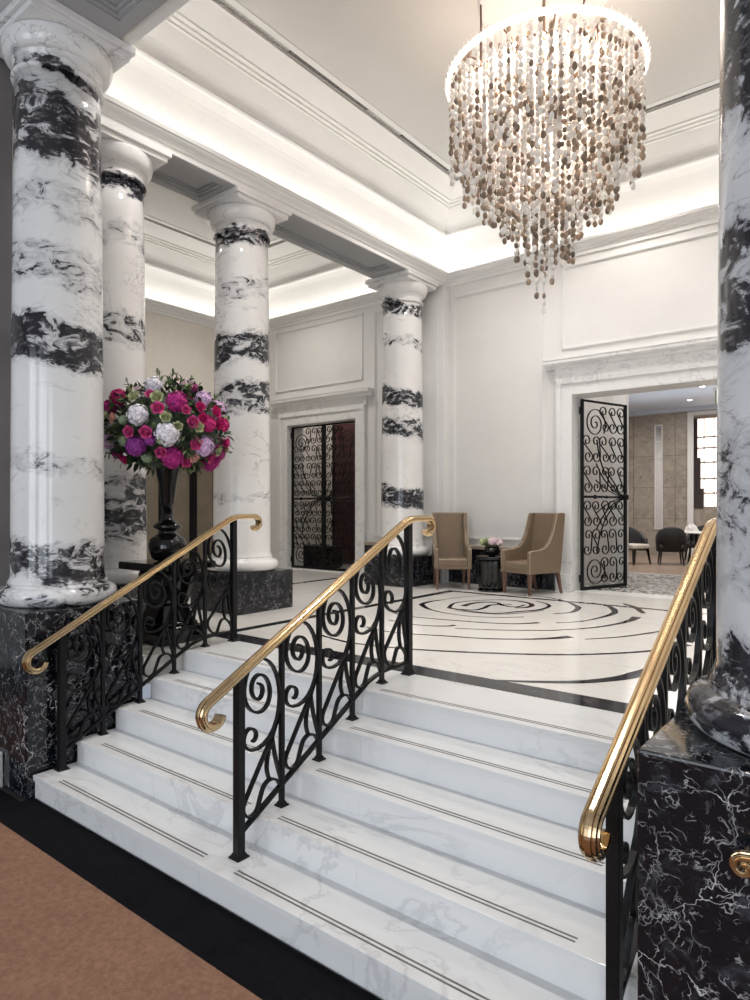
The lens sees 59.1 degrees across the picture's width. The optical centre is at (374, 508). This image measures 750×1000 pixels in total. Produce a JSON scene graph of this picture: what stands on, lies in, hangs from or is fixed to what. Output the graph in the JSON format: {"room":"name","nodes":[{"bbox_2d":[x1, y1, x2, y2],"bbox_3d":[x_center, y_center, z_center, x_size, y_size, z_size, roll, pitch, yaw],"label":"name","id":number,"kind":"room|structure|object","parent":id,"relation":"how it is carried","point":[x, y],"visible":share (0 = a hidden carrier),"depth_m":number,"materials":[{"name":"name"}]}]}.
{"room":"hotel lobby","nodes":[
{"label":"hotel lobby","id":0,"kind":"room"},
{"bbox_2d":[0,0,10,11],"bbox_3d":[-2.879,-3.500,0.871,13.600,0.100,6.200,0,0,38],"label":"ceiling","id":1,"kind":"structure","parent":0,"point":[3,3],"depth_m":4.52,"materials":[{"name":"paint"}]},
{"bbox_2d":[0,58,12,586],"bbox_3d":[-4.602,-0.825,6.243,4.840,5.250,0.200,0,0,38],"label":"wall","id":2,"kind":"structure","parent":0,"point":[6,87],"depth_m":4.78,"materials":[{"name":"paint"}]},
{"bbox_2d":[0,751,2,787],"bbox_3d":[-3.745,1.685,5.367,3.470,0.230,0.116,0,0,38],"label":"baseboard","id":3,"kind":"structure","parent":2,"relation":"attached to","point":[1,752],"depth_m":4.26,"materials":[{"name":"paint"}]},
{"bbox_2d":[145,311,213,409],"bbox_3d":[-4.381,-1.750,10.082,0.430,6.100,6.600,0,0,38],"label":"wall","id":4,"kind":"structure","parent":0,"point":[185,347],"depth_m":11.16,"materials":[{"name":"beige paint"}]},
{"bbox_2d":[147,468,161,558],"bbox_3d":[-3.748,-0.072,10.525,0.074,2.255,0.820,0,0,38],"label":"door","id":5,"kind":"structure","parent":4,"relation":"in","point":[154,509],"depth_m":10.70,"materials":[{"name":"brown metal"}]},
{"bbox_2d":[173,467,193,558],"bbox_3d":[-3.308,-0.072,11.082,0.074,2.255,0.600,0,0,38],"label":"door","id":6,"kind":"structure","parent":4,"relation":"in","point":[183,509],"depth_m":11.20,"materials":[{"name":"brown metal"}]},
{"bbox_2d":[13,113,382,330],"bbox_3d":[-2.853,-3.277,8.653,4.000,0.185,6.450,0,0,38],"label":"trim","id":7,"kind":"structure","parent":4,"relation":"attached to","point":[370,299],"depth_m":10.99,"materials":[{"name":"paint"}]},
{"bbox_2d":[194,465,212,569],"bbox_3d":[-2.970,-0.072,11.510,0.074,2.255,0.490,0,0,38],"label":"door","id":8,"kind":"structure","parent":4,"relation":"in","point":[203,482],"depth_m":11.47,"materials":[{"name":"brown metal"}]},
{"bbox_2d":[0,786,380,999],"bbox_3d":[-1.973,1.850,0.729,12.000,0.100,7.100,0,0,38],"label":"floor","id":9,"kind":"structure","parent":0,"point":[3,788],"depth_m":4.08,"materials":[{"name":"stone"}]},
{"bbox_2d":[0,0,137,798],"bbox_3d":[-2.220,-0.735,4.644,0.800,5.070,0.800,0,0,38],"label":"marble column","id":10,"kind":"structure","parent":9,"relation":"on","point":[61,63],"depth_m":4.38,"materials":[{"name":"white stone"}]},
{"bbox_2d":[0,0,167,112],"bbox_3d":[-1.151,-3.435,3.788,12.500,0.330,0.520,0,0,38],"label":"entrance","id":11,"kind":"object","parent":10,"relation":"on","point":[117,17],"visible":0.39,"depth_m":4.37,"materials":[{"name":"paint"}]},
{"bbox_2d":[121,0,189,45],"bbox_3d":[0.750,-3.330,2.669,8.130,0.090,0.120,0,0,38],"label":"trim","id":12,"kind":"structure","parent":11,"relation":"attached to","point":[168,8],"depth_m":4.46,"materials":[{"name":"paint"}]},
{"bbox_2d":[0,789,379,999],"bbox_3d":[-1.796,1.794,0.145,10.200,0.012,5.803,0,0,38],"label":"carpet","id":13,"kind":"object","parent":9,"relation":"on","point":[82,917],"visible":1,"depth_m":2.78,"materials":[{"name":"brown carpet"}]},
{"bbox_2d":[33,641,652,999],"bbox_3d":[-0.205,1.427,3.579,3.644,0.746,1.555,0,0,38],"label":"staircase","id":14,"kind":"structure","parent":9,"relation":"on","point":[433,852],"depth_m":3.08,"materials":[{"name":"stone"}]},
{"bbox_2d":[22,514,261,771],"bbox_3d":[-1.538,0.848,4.750,0.070,1.605,1.914,0,0,38],"label":"stair railing","id":15,"kind":"object","parent":14,"relation":"on","point":[60,636],"visible":1,"depth_m":4.61,"materials":[{"name":"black metal"}]},
{"bbox_2d":[195,515,435,862],"bbox_3d":[-0.199,0.848,3.694,0.070,1.605,1.914,0,0,38],"label":"stair railing","id":16,"kind":"object","parent":14,"relation":"on","point":[238,680],"visible":1,"depth_m":3.54,"materials":[{"name":"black metal"}]},
{"bbox_2d":[578,518,715,999],"bbox_3d":[1.182,0.848,2.604,0.070,1.605,1.914,0,0,38],"label":"stair railing","id":17,"kind":"object","parent":14,"relation":"on","point":[646,711],"visible":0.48,"depth_m":2.18,"materials":[{"name":"gold metal"}]},
{"bbox_2d":[638,0,749,999],"bbox_3d":[1.294,-0.735,1.858,0.836,5.070,0.836,0,0,38],"label":"marble column","id":18,"kind":"structure","parent":9,"relation":"on","point":[694,771],"depth_m":1.78,"materials":[{"name":"black stone"}]},
{"bbox_2d":[729,849,749,878],"bbox_3d":[1.217,0.768,1.350,0.876,0.234,0.088,0,0,38],"label":"wall handrail","id":19,"kind":"object","parent":18,"relation":"attached to","point":[739,860],"visible":1,"depth_m":1.57,"materials":[{"name":"gold metal"}]},
{"bbox_2d":[144,182,375,318],"bbox_3d":[-2.853,-3.915,8.653,4.042,1.090,6.492,0,0,38],"label":"ceiling","id":20,"kind":"structure","parent":0,"point":[179,244],"depth_m":11.08,"materials":[{"name":"paint"}]},
{"bbox_2d":[303,425,331,545],"bbox_3d":[-0.300,-0.550,12.211,3.800,3.700,1.800,0,0,38],"label":"wall","id":21,"kind":"structure","parent":0,"point":[313,435],"depth_m":13.79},
{"bbox_2d":[105,0,719,272],"bbox_3d":[1.445,-3.915,5.656,5.762,1.090,5.872,0,0,38],"label":"ceiling","id":22,"kind":"structure","parent":0,"point":[221,74],"depth_m":6.84,"materials":[{"name":"paint"}]},
{"bbox_2d":[288,50,368,111],"bbox_3d":[-0.452,-4.449,6.917,0.072,0.022,1.200,0,0,38],"label":"ceiling vent","id":23,"kind":"object","parent":22,"relation":"in","point":[292,54],"visible":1,"depth_m":6.87,"materials":[{"name":"grey metal"}]},
{"bbox_2d":[400,135,449,171],"bbox_3d":[0.648,-4.449,8.311,0.072,0.022,1.050,0,0,38],"label":"ceiling vent","id":24,"kind":"object","parent":22,"relation":"in","point":[402,137],"visible":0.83,"depth_m":8.27,"materials":[{"name":"grey metal"}]},
{"bbox_2d":[444,0,651,313],"bbox_3d":[1.461,-3.057,5.726,1.719,2.756,1.720,0,0,14],"label":"chandelier","id":25,"kind":"object","parent":22,"relation":"hanging from","point":[578,115],"visible":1,"depth_m":5.35,"materials":[{"name":"glass"}]},
{"bbox_2d":[646,83,718,110],"bbox_3d":[3.646,-4.449,6.880,1.600,0.022,0.072,0,0,38],"label":"ceiling vent","id":26,"kind":"object","parent":22,"relation":"in","point":[717,84],"visible":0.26,"depth_m":7.15,"materials":[{"name":"grey metal"}]},
{"bbox_2d":[143,564,706,713],"bbox_3d":[1.675,1.195,7.449,12.600,0.320,8.430,0,0,38],"label":"floor","id":27,"kind":"structure","parent":0,"point":[592,650],"depth_m":5.58,"materials":[{"name":"stone"}]},
{"bbox_2d":[101,118,171,612],"bbox_3d":[-2.335,-1.062,5.855,0.770,4.235,0.770,0,0,38],"label":"marble column","id":28,"kind":"structure","parent":27,"relation":"on","point":[129,161],"depth_m":5.64,"materials":[{"name":"white stone"}]},
{"bbox_2d":[151,155,439,285],"bbox_3d":[-0.946,-3.240,7.543,0.570,0.120,5.630,0,0,38],"label":"beam","id":29,"kind":"structure","parent":28,"relation":"on","point":[177,175],"depth_m":7.67,"materials":[{"name":"paint"}]},
{"bbox_2d":[119,468,215,646],"bbox_3d":[-1.660,0.280,5.297,0.540,1.550,0.540,0,0,38],"label":"floor vase","id":30,"kind":"object","parent":27,"relation":"on","point":[167,541],"visible":0.74,"depth_m":5.20,"materials":[{"name":"black ceramic"}]},
{"bbox_2d":[119,558,215,572],"bbox_3d":[-1.660,0.450,5.297,0.540,0.060,0.540,0,0,38],"label":"table top","id":31,"kind":"object","parent":30,"relation":"attached to","point":[142,566],"depth_m":5.15,"materials":[{"name":"black paint"}]},
{"bbox_2d":[104,368,233,476],"bbox_3d":[-1.670,-0.669,5.294,1.064,0.862,1.069,0,0,14],"label":"flower arrangement","id":32,"kind":"object","parent":30,"relation":"in","point":[160,429],"visible":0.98,"depth_m":4.99,"materials":[{"name":"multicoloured plant"}]},
{"bbox_2d":[190,185,292,615],"bbox_3d":[-1.412,-1.062,7.025,0.770,4.235,0.770,0,0,38],"label":"marble column","id":33,"kind":"structure","parent":27,"relation":"on","point":[242,221],"depth_m":6.77,"materials":[{"name":"white stone"}]},
{"bbox_2d":[303,545,320,566],"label":"planter","id":34,"kind":"object","parent":27,"relation":"on","point":[312,558],"depth_m":11.85,"materials":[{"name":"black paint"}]},
{"bbox_2d":[326,546,343,567],"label":"planter","id":35,"kind":"object","parent":27,"relation":"on","point":[337,550],"depth_m":11.64,"materials":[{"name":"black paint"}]},
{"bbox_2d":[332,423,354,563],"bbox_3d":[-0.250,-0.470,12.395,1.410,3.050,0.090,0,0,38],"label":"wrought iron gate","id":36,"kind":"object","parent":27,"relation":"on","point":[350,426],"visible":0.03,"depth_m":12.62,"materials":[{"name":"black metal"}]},
{"bbox_2d":[365,269,439,586],"bbox_3d":[0.385,-1.062,9.301,0.770,4.235,0.770,0,0,38],"label":"marble column","id":37,"kind":"structure","parent":27,"relation":"on","point":[402,293],"depth_m":9.05,"materials":[{"name":"white stone"}]},
{"bbox_2d":[432,512,471,589],"bbox_3d":[1.019,0.553,8.899,0.479,1.004,0.648,0,0,1],"label":"armchair","id":38,"kind":"object","parent":27,"relation":"on","point":[451,550],"visible":0.95,"depth_m":9.05,"materials":[{"name":"beige fabric"}]},
{"bbox_2d":[476,555,502,592],"bbox_3d":[1.497,0.832,8.475,0.400,0.447,0.400,0,0,38],"label":"side table","id":39,"kind":"object","parent":27,"relation":"on","point":[490,579],"visible":0.8,"depth_m":8.32,"materials":[{"name":"black paint"}]},
{"bbox_2d":[479,537,503,555],"bbox_3d":[1.495,0.485,8.481,0.297,0.246,0.301,0,0,38],"label":"flower bowl","id":40,"kind":"object","parent":39,"relation":"on","point":[492,549],"visible":1,"depth_m":8.41,"materials":[{"name":"black ceramic"}]},
{"bbox_2d":[501,513,564,596],"bbox_3d":[1.975,0.553,8.263,0.648,1.004,0.479,0,0,-35],"label":"armchair","id":41,"kind":"object","parent":27,"relation":"on","point":[539,551],"visible":1,"depth_m":8.22,"materials":[{"name":"beige fabric"}]},
{"bbox_2d":[629,572,682,575],"bbox_3d":[4.906,1.228,10.332,8.100,0.345,0.100,0,0,38],"label":"trim","id":42,"kind":"structure","parent":27,"relation":"attached to","point":[629,572],"depth_m":10.57,"materials":[{"name":"stone"}]},
{"bbox_2d":[269,222,717,589],"bbox_3d":[2.567,-1.750,8.579,12.600,6.100,0.350,0,0,38],"label":"wall","id":43,"kind":"structure","parent":0,"point":[675,286],"depth_m":8.91,"materials":[{"name":"paint"}]},
{"bbox_2d":[270,387,372,574],"bbox_3d":[-0.837,-0.417,11.184,2.251,2.945,0.518,0,0,38],"label":"door frame","id":44,"kind":"structure","parent":43,"relation":"in","point":[346,405],"depth_m":11.34,"materials":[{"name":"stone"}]},
{"bbox_2d":[291,424,322,569],"bbox_3d":[-1.167,-0.193,11.392,0.776,2.455,0.120,0,0,38],"label":"iron gate","id":45,"kind":"object","parent":44,"relation":"attached to","point":[319,498],"visible":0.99,"depth_m":11.38,"materials":[{"name":"black metal"}]},
{"bbox_2d":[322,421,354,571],"bbox_3d":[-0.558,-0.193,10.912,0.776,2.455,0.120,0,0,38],"label":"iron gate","id":46,"kind":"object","parent":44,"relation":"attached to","point":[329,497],"visible":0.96,"depth_m":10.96,"materials":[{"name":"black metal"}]},
{"bbox_2d":[101,93,717,286],"bbox_3d":[1.494,-3.277,5.719,5.720,0.185,5.670,0,0,38],"label":"trim","id":47,"kind":"structure","parent":43,"relation":"attached to","point":[114,111],"depth_m":7.47,"materials":[{"name":"paint"}]},
{"bbox_2d":[422,285,449,582],"bbox_3d":[0.717,-1.062,9.705,0.780,4.235,0.175,0,0,38],"label":"pilaster","id":48,"kind":"object","parent":43,"relation":"attached to","point":[436,308],"visible":0.4,"depth_m":9.49,"materials":[{"name":"paint"}]},
{"bbox_2d":[364,542,554,589],"bbox_3d":[2.591,0.790,8.255,6.940,0.530,0.130,0,0,38],"label":"baseboard","id":49,"kind":"structure","parent":43,"relation":"attached to","point":[544,581],"depth_m":8.94,"materials":[{"name":"black stone"}]},
{"bbox_2d":[275,230,717,540],"bbox_3d":[1.451,-1.340,9.223,9.550,3.560,0.022,0,0,38],"label":"trim","id":50,"kind":"structure","parent":43,"relation":"attached to","point":[563,348],"depth_m":8.94,"materials":[{"name":"paint"}]},
{"bbox_2d":[542,336,716,591],"bbox_3d":[3.256,-0.417,7.954,2.424,2.945,0.518,0,0,38],"label":"door frame","id":51,"kind":"structure","parent":43,"relation":"in","point":[689,363],"depth_m":8.21,"materials":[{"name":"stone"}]},
{"bbox_2d":[579,399,628,589],"bbox_3d":[3.021,-0.175,8.741,0.950,2.455,0.120,0,0,-34],"label":"iron gate","id":52,"kind":"object","parent":51,"relation":"attached to","point":[624,497],"visible":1,"depth_m":8.74,"materials":[{"name":"black metal"}]},
{"bbox_2d":[713,388,716,405],"bbox_3d":[3.945,-1.310,7.613,0.060,0.260,0.220,0,0,38],"label":"exit sign","id":53,"kind":"object","parent":51,"relation":"attached to","point":[714,389],"visible":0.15,"depth_m":7.54,"materials":[{"name":"green plastic"}]},
{"bbox_2d":[584,396,612,583],"bbox_3d":[3.118,-0.850,9.641,0.150,4.300,2.000,0,0,38],"label":"wall","id":54,"kind":"structure","parent":0,"point":[588,406],"depth_m":9.70,"materials":[{"name":"white paint"}]},
{"bbox_2d":[629,412,686,554],"bbox_3d":[10.450,-0.750,17.358,8.300,4.500,0.200,0,0,38],"label":"wall","id":55,"kind":"structure","parent":0,"point":[674,424],"depth_m":19.09,"materials":[{"name":"beige stone"}]},
{"bbox_2d":[629,417,674,527],"bbox_3d":[8.012,-0.700,19.152,2.050,4.000,0.005,0,0,38],"label":"trim","id":56,"kind":"structure","parent":55,"relation":"attached to","point":[633,518],"depth_m":19.47,"materials":[{"name":"stone"}]},
{"bbox_2d":[654,424,662,528],"bbox_3d":[8.149,-0.900,19.018,0.220,3.000,0.045,0,0,38],"label":"wall light","id":57,"kind":"object","parent":55,"relation":"attached to","point":[658,429],"visible":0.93,"depth_m":19.02,"materials":[{"name":"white glass"}]},
{"bbox_2d":[687,409,716,554],"bbox_3d":[9.213,-0.695,18.131,1.200,3.990,0.120,0,0,38],"label":"window","id":58,"kind":"structure","parent":55,"relation":"in","point":[707,427],"depth_m":18.27,"materials":[{"name":"glass"},{"name":"black metal"}]},
{"bbox_2d":[694,416,716,507],"bbox_3d":[9.213,-1.262,18.115,0.980,2.525,0.045,0,0,38],"label":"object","id":59,"kind":"object","parent":58,"relation":"hanging from","point":[698,491],"visible":0.95,"depth_m":18.34,"materials":[{"name":"fabric"}]},
{"bbox_2d":[694,419,702,507],"bbox_3d":[8.951,-1.240,18.324,0.250,2.480,0.040,0,0,38],"label":"drape","id":60,"kind":"object","parent":59,"relation":"hanging from","point":[698,491],"depth_m":18.35,"materials":[{"name":"white fabric"}]},
{"bbox_2d":[629,552,706,574],"bbox_3d":[7.693,1.350,13.865,8.100,0.100,9.100,0,0,38],"label":"floor","id":61,"kind":"structure","parent":0,"point":[670,563],"depth_m":15.34,"materials":[{"name":"beige wood"}]},
{"bbox_2d":[629,527,650,564],"bbox_3d":[6.061,0.860,15.556,0.656,0.880,0.593,0,0,-22],"label":"dining chair","id":62,"kind":"object","parent":61,"relation":"on","point":[637,541],"visible":0.56,"depth_m":15.64,"materials":[{"name":"fabric"}]},
{"bbox_2d":[655,527,685,565],"bbox_3d":[6.868,0.860,15.368,0.656,0.880,0.593,0,0,18],"label":"dining chair","id":63,"kind":"object","parent":61,"relation":"on","point":[668,539],"visible":1,"depth_m":15.13,"materials":[{"name":"fabric"}]},
{"bbox_2d":[685,531,701,563],"bbox_3d":[7.714,0.926,15.505,1.040,0.753,1.040,0,0,38],"label":"dining table","id":64,"kind":"object","parent":61,"relation":"on","point":[699,532],"visible":0.24,"depth_m":15.44,"materials":[{"name":"white stone"}]},
{"bbox_2d":[684,524,698,531],"bbox_3d":[7.648,0.439,15.450,0.785,0.221,0.470,0,0,22],"label":"arrangement","id":65,"kind":"object","parent":64,"relation":"on","point":[690,528],"visible":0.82,"depth_m":15.40,"materials":[{"name":"white plant"}]},
{"bbox_2d":[684,525,704,560],"bbox_3d":[8.094,0.860,16.457,0.593,0.880,0.656,0,0,-37],"label":"dining chair","id":66,"kind":"object","parent":61,"relation":"on","point":[700,528],"visible":0.18,"depth_m":16.60,"materials":[{"name":"fabric"}]},
{"bbox_2d":[629,385,716,416],"bbox_3d":[6.888,-2.800,12.844,8.300,0.200,11.700,0,0,38],"label":"ceiling","id":67,"kind":"structure","parent":0,"point":[675,400],"depth_m":17.34,"materials":[{"name":"white paint"}]},
{"bbox_3d":[6.888,-0.750,12.844,8.300,4.500,11.700,0,0,38],"label":"wall","id":68,"kind":"structure","parent":0,"visible":0},
{"bbox_2d":[613,394,628,576],"bbox_3d":[3.797,-0.873,10.252,0.200,3.855,0.200,0,0,38],"label":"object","id":69,"kind":"object","parent":68,"relation":"attached to","point":[617,399],"visible":0.33,"depth_m":10.19,"materials":[{"name":"paint"}]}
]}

